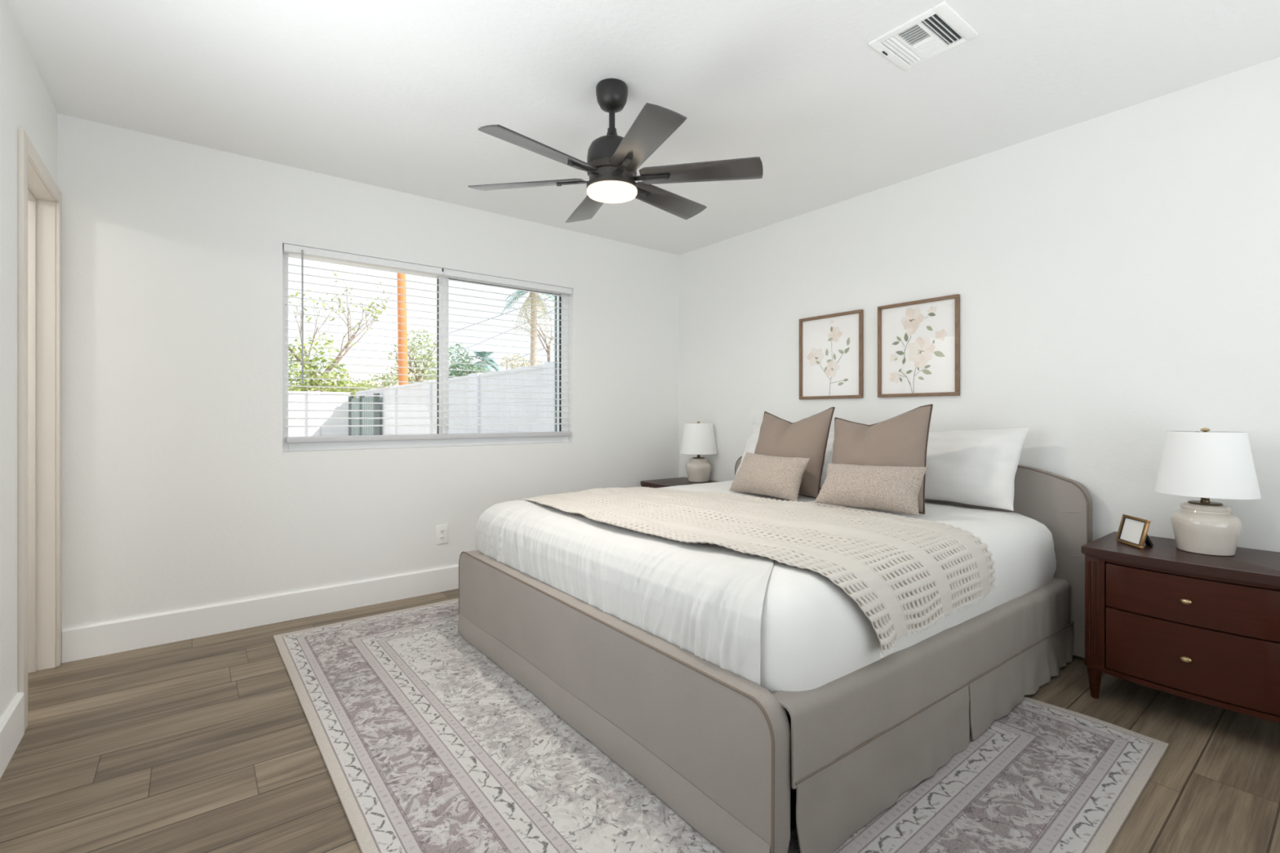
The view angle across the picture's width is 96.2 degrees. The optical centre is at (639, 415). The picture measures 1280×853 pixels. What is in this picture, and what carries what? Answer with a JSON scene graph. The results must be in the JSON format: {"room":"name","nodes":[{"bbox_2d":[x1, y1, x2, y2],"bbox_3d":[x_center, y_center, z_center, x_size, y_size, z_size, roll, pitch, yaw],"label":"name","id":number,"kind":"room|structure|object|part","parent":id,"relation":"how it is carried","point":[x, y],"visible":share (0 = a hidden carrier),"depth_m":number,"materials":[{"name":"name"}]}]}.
{"room":"bedroom","nodes":[
{"label":"bedroom","id":0,"kind":"room"},
{"bbox_2d":[0,0,57,719],"bbox_3d":[-1.130,-0.120,0.579,0.120,2.440,4.901,0,0,-38],"label":"wall","id":1,"kind":"structure","parent":0,"point":[26,104],"depth_m":1.89,"materials":[{"name":"paint"}]},
{"bbox_2d":[0,692,24,778],"bbox_3d":[-0.852,1.026,0.332,0.016,0.147,4.170,0,0,-38],"label":"baseboard","id":2,"kind":"structure","parent":1,"relation":"attached to","point":[12,722],"depth_m":1.85,"materials":[{"name":"white wood"}]},
{"bbox_2d":[17,128,62,731],"bbox_3d":[-2.404,0.056,2.230,0.135,2.089,0.728,0,0,-38],"label":"door frame","id":3,"kind":"structure","parent":1,"relation":"in","point":[39,197],"depth_m":2.48,"materials":[{"name":"white wood"}]},
{"bbox_2d":[57,113,678,629],"bbox_3d":[-2.015,-0.120,3.090,6.109,2.440,0.150,0,0,-38],"label":"wall","id":4,"kind":"structure","parent":0,"point":[180,491],"depth_m":2.98,"materials":[{"name":"paint"}]},
{"bbox_2d":[62,564,458,662],"bbox_3d":[-1.120,1.026,3.680,3.670,0.147,0.016,0,0,-38],"label":"baseboard","id":5,"kind":"structure","parent":4,"relation":"attached to","point":[90,641],"depth_m":2.95,"materials":[{"name":"white wood"}]},
{"bbox_2d":[282,252,568,451],"bbox_3d":[-1.260,-0.362,3.708,1.806,1.123,0.069,0,0,-38],"label":"window","id":6,"kind":"structure","parent":4,"relation":"in","point":[416,443],"depth_m":3.67,"materials":[{"name":"white plastic"}]},
{"bbox_2d":[282,243,572,444],"bbox_3d":[-1.213,-0.384,3.647,1.794,1.076,0.067,0,0,-38],"label":"window blind","id":7,"kind":"object","parent":6,"relation":"attached to","point":[286,248],"visible":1,"depth_m":3.51,"materials":[{"name":"white plastic"}]},
{"bbox_3d":[-1.834,-0.378,3.175,0.002,1.012,0.048,0,0,-38],"label":"ladder cord","id":8,"kind":"part","parent":7,"relation":"part of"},
{"bbox_3d":[-1.218,0.136,3.653,1.770,0.036,0.050,0,0,-38],"label":"rail","id":9,"kind":"part","parent":7,"relation":"part of","materials":[{"name":"white plastic"}]},
{"bbox_3d":[-1.227,-0.388,3.602,0.016,1.005,0.013,0,0,-38],"label":"pull cord","id":10,"kind":"part","parent":7,"relation":"part of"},
{"bbox_3d":[-1.124,-0.378,3.728,0.002,1.012,0.048,0,0,-38],"label":"ladder cord","id":11,"kind":"part","parent":7,"relation":"part of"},
{"bbox_3d":[-0.603,-0.378,4.133,0.002,1.012,0.048,0,0,-38],"label":"ladder cord","id":12,"kind":"part","parent":7,"relation":"part of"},
{"bbox_3d":[-0.619,-0.364,4.223,0.013,1.039,0.015,0,0,-38],"label":"screen frame","id":13,"kind":"part","parent":6,"relation":"part of","materials":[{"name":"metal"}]},
{"bbox_2d":[435,524,448,544],"bbox_3d":[-1.238,0.746,3.592,0.076,0.120,0.010,0,0,-38],"label":"power outlet","id":14,"kind":"object","parent":4,"relation":"attached to","point":[442,531],"visible":1,"depth_m":3.59,"materials":[{"name":"white plastic"}]},
{"bbox_2d":[0,588,1279,852],"bbox_3d":[-0.466,1.160,1.095,6.109,0.120,5.201,0,0,-38],"label":"floor","id":15,"kind":"structure","parent":0,"point":[206,744],"depth_m":1.83,"materials":[{"name":"brown wood"}]},
{"bbox_2d":[640,477,718,488],"bbox_3d":[0.352,0.806,4.356,0.512,0.588,0.619,0,0,-38],"label":"nightstand","id":16,"kind":"object","parent":15,"relation":"on","point":[657,483],"visible":0.12,"depth_m":4.39,"materials":[{"name":"brown wood"}]},
{"bbox_2d":[680,421,717,482],"bbox_3d":[0.453,0.280,4.449,0.286,0.465,0.286,0,0,-38],"label":"table lamp","id":17,"kind":"object","parent":16,"relation":"on","point":[698,438],"visible":1,"depth_m":4.36,"materials":[{"name":"white fabric"}]},
{"bbox_3d":[0.453,0.179,4.449,0.286,0.234,0.286,0,0,-38],"label":"lamp shade","id":18,"kind":"part","parent":17,"relation":"part of","materials":[{"name":"fabric"}]},
{"bbox_2d":[273,598,1168,852],"bbox_3d":[-0.029,1.092,2.375,2.210,0.013,2.955,0,0,-39],"label":"area rug","id":19,"kind":"object","parent":15,"relation":"on","point":[426,744],"visible":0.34,"depth_m":1.77,"materials":[{"name":"grey fabric"}]},
{"bbox_2d":[457,456,1092,852],"bbox_3d":[0.541,0.659,2.744,2.149,0.861,2.099,0,0,-38],"label":"upholstered bed","id":20,"kind":"object","parent":19,"relation":"on","point":[722,751],"visible":0.62,"depth_m":1.71,"materials":[{"name":"beige fabric"}]},
{"bbox_3d":[-0.275,0.877,2.114,0.064,0.410,1.969,0,0,-38],"label":"footboard","id":21,"kind":"part","parent":20,"relation":"part of","materials":[{"name":"beige fabric"}]},
{"bbox_2d":[659,480,1056,715],"bbox_3d":[0.524,0.598,2.768,1.982,0.341,2.000,0,0,-38],"label":"mattress","id":22,"kind":"object","parent":20,"relation":"on","point":[814,634],"visible":0.29,"depth_m":1.58,"materials":[{"name":"white fabric"}]},
{"bbox_2d":[475,499,773,685],"bbox_3d":[-0.147,0.580,2.304,0.400,0.302,1.920,0,0,-38],"label":"sheet","id":23,"kind":"object","parent":22,"relation":"on","point":[704,600],"visible":0.86,"depth_m":1.86,"materials":[{"name":"white fabric"}]},
{"bbox_2d":[517,486,995,657],"bbox_3d":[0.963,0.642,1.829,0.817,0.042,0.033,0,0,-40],"label":"throw blanket","id":24,"kind":"object","parent":22,"relation":"on","point":[905,575],"visible":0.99,"depth_m":1.99,"materials":[{"name":"fabric"}]},
{"bbox_2d":[813,462,928,515],"bbox_3d":[1.004,0.314,2.524,0.456,0.193,0.170,0,0,42],"label":"lumbar cushion","id":25,"kind":"object","parent":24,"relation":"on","point":[895,489],"visible":1,"depth_m":2.45,"materials":[{"name":"beige fabric"}]},
{"bbox_2d":[728,452,810,501],"bbox_3d":[0.665,0.316,3.033,0.164,0.218,0.514,0,0,-33],"label":"lumbar cushion","id":26,"kind":"object","parent":22,"relation":"on","point":[779,477],"visible":0.98,"depth_m":2.93,"materials":[{"name":"beige fabric"}]},
{"bbox_2d":[734,422,834,488],"bbox_3d":[0.939,0.239,3.615,0.244,0.372,0.801,0,0,-38],"label":"bed pillow","id":27,"kind":"object","parent":22,"relation":"on","point":[752,442],"visible":0.2,"depth_m":3.76,"materials":[{"name":"white fabric"}]},
{"bbox_2d":[754,406,835,498],"bbox_3d":[0.813,0.192,3.166,0.228,0.473,0.506,0,0,-38],"label":"square cushion","id":28,"kind":"object","parent":22,"relation":"on","point":[806,437],"visible":0.77,"depth_m":3.05,"materials":[{"name":"fabric"}]},
{"bbox_2d":[831,404,933,514],"bbox_3d":[1.110,0.189,2.733,0.224,0.479,0.552,0,0,-38],"label":"square cushion","id":29,"kind":"object","parent":22,"relation":"on","point":[900,440],"visible":0.66,"depth_m":2.64,"materials":[{"name":"fabric"}]},
{"bbox_2d":[924,427,1029,511],"bbox_3d":[1.476,0.241,2.917,0.256,0.369,0.813,0,0,-38],"label":"bed pillow","id":30,"kind":"object","parent":22,"relation":"on","point":[977,467],"visible":0.5,"depth_m":2.69,"materials":[{"name":"white fabric"}]},
{"bbox_3d":[0.730,0.976,1.626,0.913,0.225,0.022,0,0,-37],"label":"skirt panel","id":31,"kind":"part","parent":20,"relation":"part of","materials":[{"name":"beige fabric"}]},
{"bbox_3d":[1.362,0.656,3.382,0.071,0.848,2.090,0,0,-38],"label":"headboard","id":32,"kind":"part","parent":20,"relation":"part of","materials":[{"name":"beige fabric"}]},
{"bbox_3d":[1.119,0.821,1.996,2.004,0.268,0.111,0,0,-38],"label":"rail","id":33,"kind":"part","parent":20,"relation":"part of","materials":[{"name":"beige fabric"}]},
{"bbox_3d":[1.518,0.991,2.236,1.061,0.198,0.029,0,0,-38],"label":"skirt panel","id":34,"kind":"part","parent":20,"relation":"part of","materials":[{"name":"beige fabric"}]},
{"bbox_2d":[1081,531,1279,723],"bbox_3d":[2.079,0.806,2.134,0.512,0.588,0.619,0,0,-38],"label":"nightstand","id":35,"kind":"object","parent":15,"relation":"on","point":[1204,628],"visible":1,"depth_m":2.01,"materials":[{"name":"brown wood"}]},
{"bbox_3d":[1.770,0.757,2.240,0.059,0.425,0.048,0,0,-38],"label":"corner post","id":36,"kind":"part","parent":35,"relation":"part of","materials":[{"name":"brown wood"}]},
{"bbox_3d":[1.772,1.040,2.240,0.052,0.119,0.052,0,0,-38],"label":"leg","id":37,"kind":"part","parent":35,"relation":"part of","materials":[{"name":"brown wood"}]},
{"bbox_2d":[1115,514,1153,549],"bbox_3d":[1.962,0.456,2.259,0.083,0.111,0.138,0,0,8],"label":"photo frame","id":38,"kind":"object","parent":35,"relation":"on","point":[1132,531],"visible":1,"depth_m":2.25,"materials":[{"name":"gold metal"}]},
{"bbox_3d":[2.088,0.973,2.141,0.489,0.018,0.603,0,0,-38],"label":"moulding","id":39,"kind":"part","parent":35,"relation":"part of","materials":[{"name":"brown wood"}]},
{"bbox_3d":[1.886,0.843,1.984,0.026,0.018,0.029,0,0,-38],"label":"knob","id":40,"kind":"part","parent":35,"relation":"part of","materials":[{"name":"gold metal"}]},
{"bbox_3d":[1.886,0.643,1.984,0.026,0.018,0.029,0,0,-38],"label":"knob","id":41,"kind":"part","parent":35,"relation":"part of","materials":[{"name":"gold metal"}]},
{"bbox_3d":[1.918,0.551,2.009,0.048,0.014,0.467,0,0,-38],"label":"rail","id":42,"kind":"part","parent":35,"relation":"part of","materials":[{"name":"brown wood"}]},
{"bbox_3d":[1.911,0.845,2.004,0.036,0.228,0.457,0,0,-38],"label":"drawer","id":43,"kind":"part","parent":35,"relation":"part of","materials":[{"name":"brown wood"}]},
{"bbox_3d":[1.911,0.644,2.004,0.036,0.161,0.457,0,0,-38],"label":"drawer","id":44,"kind":"part","parent":35,"relation":"part of","materials":[{"name":"brown wood"}]},
{"bbox_2d":[1154,427,1261,555],"bbox_3d":[2.124,0.280,2.159,0.286,0.465,0.286,0,0,-38],"label":"table lamp","id":45,"kind":"object","parent":35,"relation":"on","point":[1205,464],"visible":1,"depth_m":2.08,"materials":[{"name":"white fabric"}]},
{"bbox_3d":[2.124,0.179,2.159,0.286,0.234,0.286,0,0,-38],"label":"lamp shade","id":46,"kind":"part","parent":45,"relation":"part of","materials":[{"name":"fabric"}]},
{"bbox_2d":[6,0,1279,255],"bbox_3d":[-0.466,-1.415,1.095,6.109,0.150,5.201,0,0,-38],"label":"ceiling","id":47,"kind":"structure","parent":0,"point":[394,95],"depth_m":2.31,"materials":[{"name":"paint"}]},
{"bbox_2d":[467,78,763,222],"bbox_3d":[-0.115,-1.118,2.356,1.101,0.451,1.213,0,0,-21],"label":"ceiling fan","id":48,"kind":"object","parent":47,"relation":"hanging from","point":[613,160],"visible":1,"depth_m":2.27,"materials":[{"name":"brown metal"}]},
{"bbox_3d":[-0.471,-0.973,2.424,0.486,0.036,0.133,0,2,11],"label":"blade","id":49,"kind":"part","parent":48,"relation":"part of","materials":[{"name":"black wood"}]},
{"bbox_3d":[-0.351,-0.960,2.081,0.133,0.036,0.486,2,3,41],"label":"blade","id":50,"kind":"part","parent":48,"relation":"part of","materials":[{"name":"black wood"}]},
{"bbox_3d":[-0.234,-0.983,2.699,0.133,0.036,0.486,-1,2,-19],"label":"blade","id":51,"kind":"part","parent":48,"relation":"part of","materials":[{"name":"black wood"}]},
{"bbox_2d":[586,180,637,203],"bbox_3d":[-0.115,-0.910,2.358,0.207,0.032,0.207,-2,3,-38],"label":"diffuser","id":52,"kind":"object","parent":48,"relation":"attached to","point":[602,191],"depth_m":2.31,"materials":[{"name":"white glass"}]},
{"bbox_3d":[0.005,-0.958,2.014,0.133,0.036,0.486,-1,2,-19],"label":"blade","id":53,"kind":"part","parent":48,"relation":"part of","materials":[{"name":"black wood"}]},
{"bbox_3d":[0.122,-0.980,2.631,0.133,0.036,0.486,2,3,41],"label":"blade","id":54,"kind":"part","parent":48,"relation":"part of","materials":[{"name":"black wood"}]},
{"bbox_3d":[0.242,-0.967,2.291,0.486,0.032,0.134,0,0,11],"label":"blade","id":55,"kind":"part","parent":48,"relation":"part of","materials":[{"name":"black wood"}]},
{"bbox_2d":[868,0,978,71],"bbox_3d":[1.004,-1.333,2.041,0.260,0.013,0.266,0,0,-38],"label":"ceiling vent","id":56,"kind":"object","parent":47,"relation":"in","point":[940,28],"visible":1,"depth_m":2.03,"materials":[{"name":"white plastic"}]},
{"bbox_2d":[678,57,1279,552],"bbox_3d":[1.887,-0.120,2.924,0.150,2.440,4.901,0,0,-38],"label":"wall","id":57,"kind":"structure","parent":0,"point":[1115,275],"depth_m":2.64,"materials":[{"name":"paint"}]},
{"bbox_2d":[799,309,863,399],"bbox_3d":[1.207,-0.372,3.656,0.024,0.536,0.455,0,0,-38],"label":"framed print","id":58,"kind":"object","parent":57,"relation":"attached to","point":[831,346],"visible":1,"depth_m":3.65,"materials":[{"name":"white paper"}]},
{"bbox_2d":[877,293,959,397],"bbox_3d":[1.548,-0.372,3.216,0.024,0.536,0.455,0,0,-38],"label":"framed print","id":59,"kind":"object","parent":57,"relation":"attached to","point":[918,341],"visible":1,"depth_m":3.20,"materials":[{"name":"white paper"}]},
{"label":"outside","id":60,"kind":"structure","parent":0,"visible":0},
{"bbox_2d":[393,295,553,351],"bbox_3d":[-13.639,-8.626,51.273,2.101,0.291,72.451,0,0,-38],"label":"power line","id":61,"kind":"object","parent":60,"point":[553,295],"visible":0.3,"depth_m":51.27,"materials":[{"name":"grey metal"}]},
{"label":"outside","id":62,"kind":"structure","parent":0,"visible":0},
{"bbox_2d":[448,309,554,355],"bbox_3d":[-14.759,-8.626,60.496,7.831,0.291,53.896,0,0,-38],"label":"power line","id":63,"kind":"object","parent":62,"point":[553,309],"visible":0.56,"depth_m":58.82,"materials":[{"name":"grey metal"}]},
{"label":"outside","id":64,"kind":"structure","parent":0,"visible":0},
{"bbox_3d":[-10.785,1.350,38.326,90.000,0.200,66.239,0,0,-38],"label":"ground","id":65,"kind":"structure","parent":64,"visible":0},
{"bbox_2d":[288,391,350,436],"bbox_3d":[-13.447,0.302,11.967,13.450,1.895,0.320,0,0,-38],"label":"wall","id":66,"kind":"structure","parent":65,"relation":"on","point":[295,431],"depth_m":15.49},
{"bbox_2d":[288,272,394,398],"bbox_3d":[-10.327,-1.848,18.318,4.849,6.205,4.035,0,0,-38],"label":"tree","id":67,"kind":"object","parent":65,"relation":"on","point":[324,375],"visible":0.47,"depth_m":17.99,"materials":[{"name":"green plant"}]},
{"bbox_2d":[348,393,379,435],"bbox_3d":[-7.083,0.365,14.689,0.120,1.770,2.890,0,0,-38],"label":"metal gate","id":68,"kind":"object","parent":65,"relation":"on","point":[369,430],"visible":0.59,"depth_m":14.53,"materials":[{"name":"grey metal"}]},
{"bbox_3d":[-7.942,0.365,15.794,0.120,1.770,0.090,0,0,-38],"label":"gate post","id":69,"kind":"part","parent":68,"relation":"part of","materials":[{"name":"grey metal"}]},
{"bbox_3d":[-7.145,0.365,14.768,0.120,1.770,0.090,0,0,-38],"label":"gate post","id":70,"kind":"part","parent":68,"relation":"part of","materials":[{"name":"grey metal"}]},
{"bbox_3d":[-7.079,0.350,14.699,0.060,1.600,2.700,0,0,-38],"label":"ribbed panel","id":71,"kind":"part","parent":68,"relation":"part of","materials":[{"name":"metal"}]},
{"bbox_3d":[-6.224,0.365,13.584,0.120,1.770,0.090,0,0,-38],"label":"gate post","id":72,"kind":"part","parent":68,"relation":"part of","materials":[{"name":"grey metal"}]},
{"bbox_2d":[298,353,436,397],"bbox_3d":[-14.230,-0.900,30.861,7.400,4.300,6.600,0,0,-38],"label":"house","id":73,"kind":"structure","parent":65,"relation":"on","point":[373,362],"depth_m":27.76,"materials":[{"name":"paint"}]},
{"bbox_2d":[396,272,408,385],"bbox_3d":[-8.756,-3.325,21.047,2.200,9.156,0.384,0,0,-38],"label":"utility pole","id":74,"kind":"object","parent":65,"relation":"on","point":[399,276],"visible":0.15,"depth_m":20.95,"materials":[{"name":"brown wood"}]},
{"bbox_2d":[359,328,453,390],"bbox_3d":[-8.832,-1.089,22.194,2.536,4.688,3.484,0,0,26],"label":"tree","id":75,"kind":"object","parent":65,"relation":"on","point":[418,378],"visible":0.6,"depth_m":22.27,"materials":[{"name":"green plant"}]},
{"bbox_2d":[355,360,557,435],"bbox_3d":[-3.773,0.292,10.809,0.295,1.915,13.100,0,0,-38],"label":"wall","id":76,"kind":"structure","parent":65,"relation":"on","point":[384,430],"depth_m":8.98,"materials":[{"name":"white concrete"}]},
{"bbox_2d":[432,342,489,377],"bbox_3d":[-6.121,-0.618,19.886,1.958,3.747,1.433,0,0,-11],"label":"tree","id":77,"kind":"object","parent":65,"relation":"on","point":[454,373],"visible":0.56,"depth_m":19.69,"materials":[{"name":"green plant"}]},
{"bbox_2d":[466,350,501,373],"bbox_3d":[-6.907,-0.758,25.068,2.037,4.039,1.847,0,0,11],"label":"palm tree","id":78,"kind":"object","parent":65,"relation":"on","point":[482,354],"visible":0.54,"depth_m":24.92,"materials":[{"name":"green plant"}]},
{"bbox_2d":[497,352,542,370],"bbox_3d":[-6.760,-1.133,32.875,3.025,4.773,2.169,0,0,-38],"label":"bush","id":79,"kind":"object","parent":65,"relation":"on","point":[511,363],"visible":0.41,"depth_m":32.39,"materials":[{"name":"green plant"}]},
{"bbox_2d":[500,290,557,366],"bbox_3d":[-5.419,-3.012,28.634,3.283,8.536,3.404,0,0,-20],"label":"palm tree","id":80,"kind":"object","parent":65,"relation":"on","point":[534,320],"visible":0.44,"depth_m":28.65,"materials":[{"name":"green plant"}]},
{"bbox_2d":[509,293,557,361],"bbox_3d":[-6.358,-3.219,36.377,3.420,8.942,4.115,0,0,26],"label":"tree","id":81,"kind":"object","parent":65,"relation":"on","point":[548,352],"visible":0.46,"depth_m":35.99,"materials":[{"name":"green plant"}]}
]}

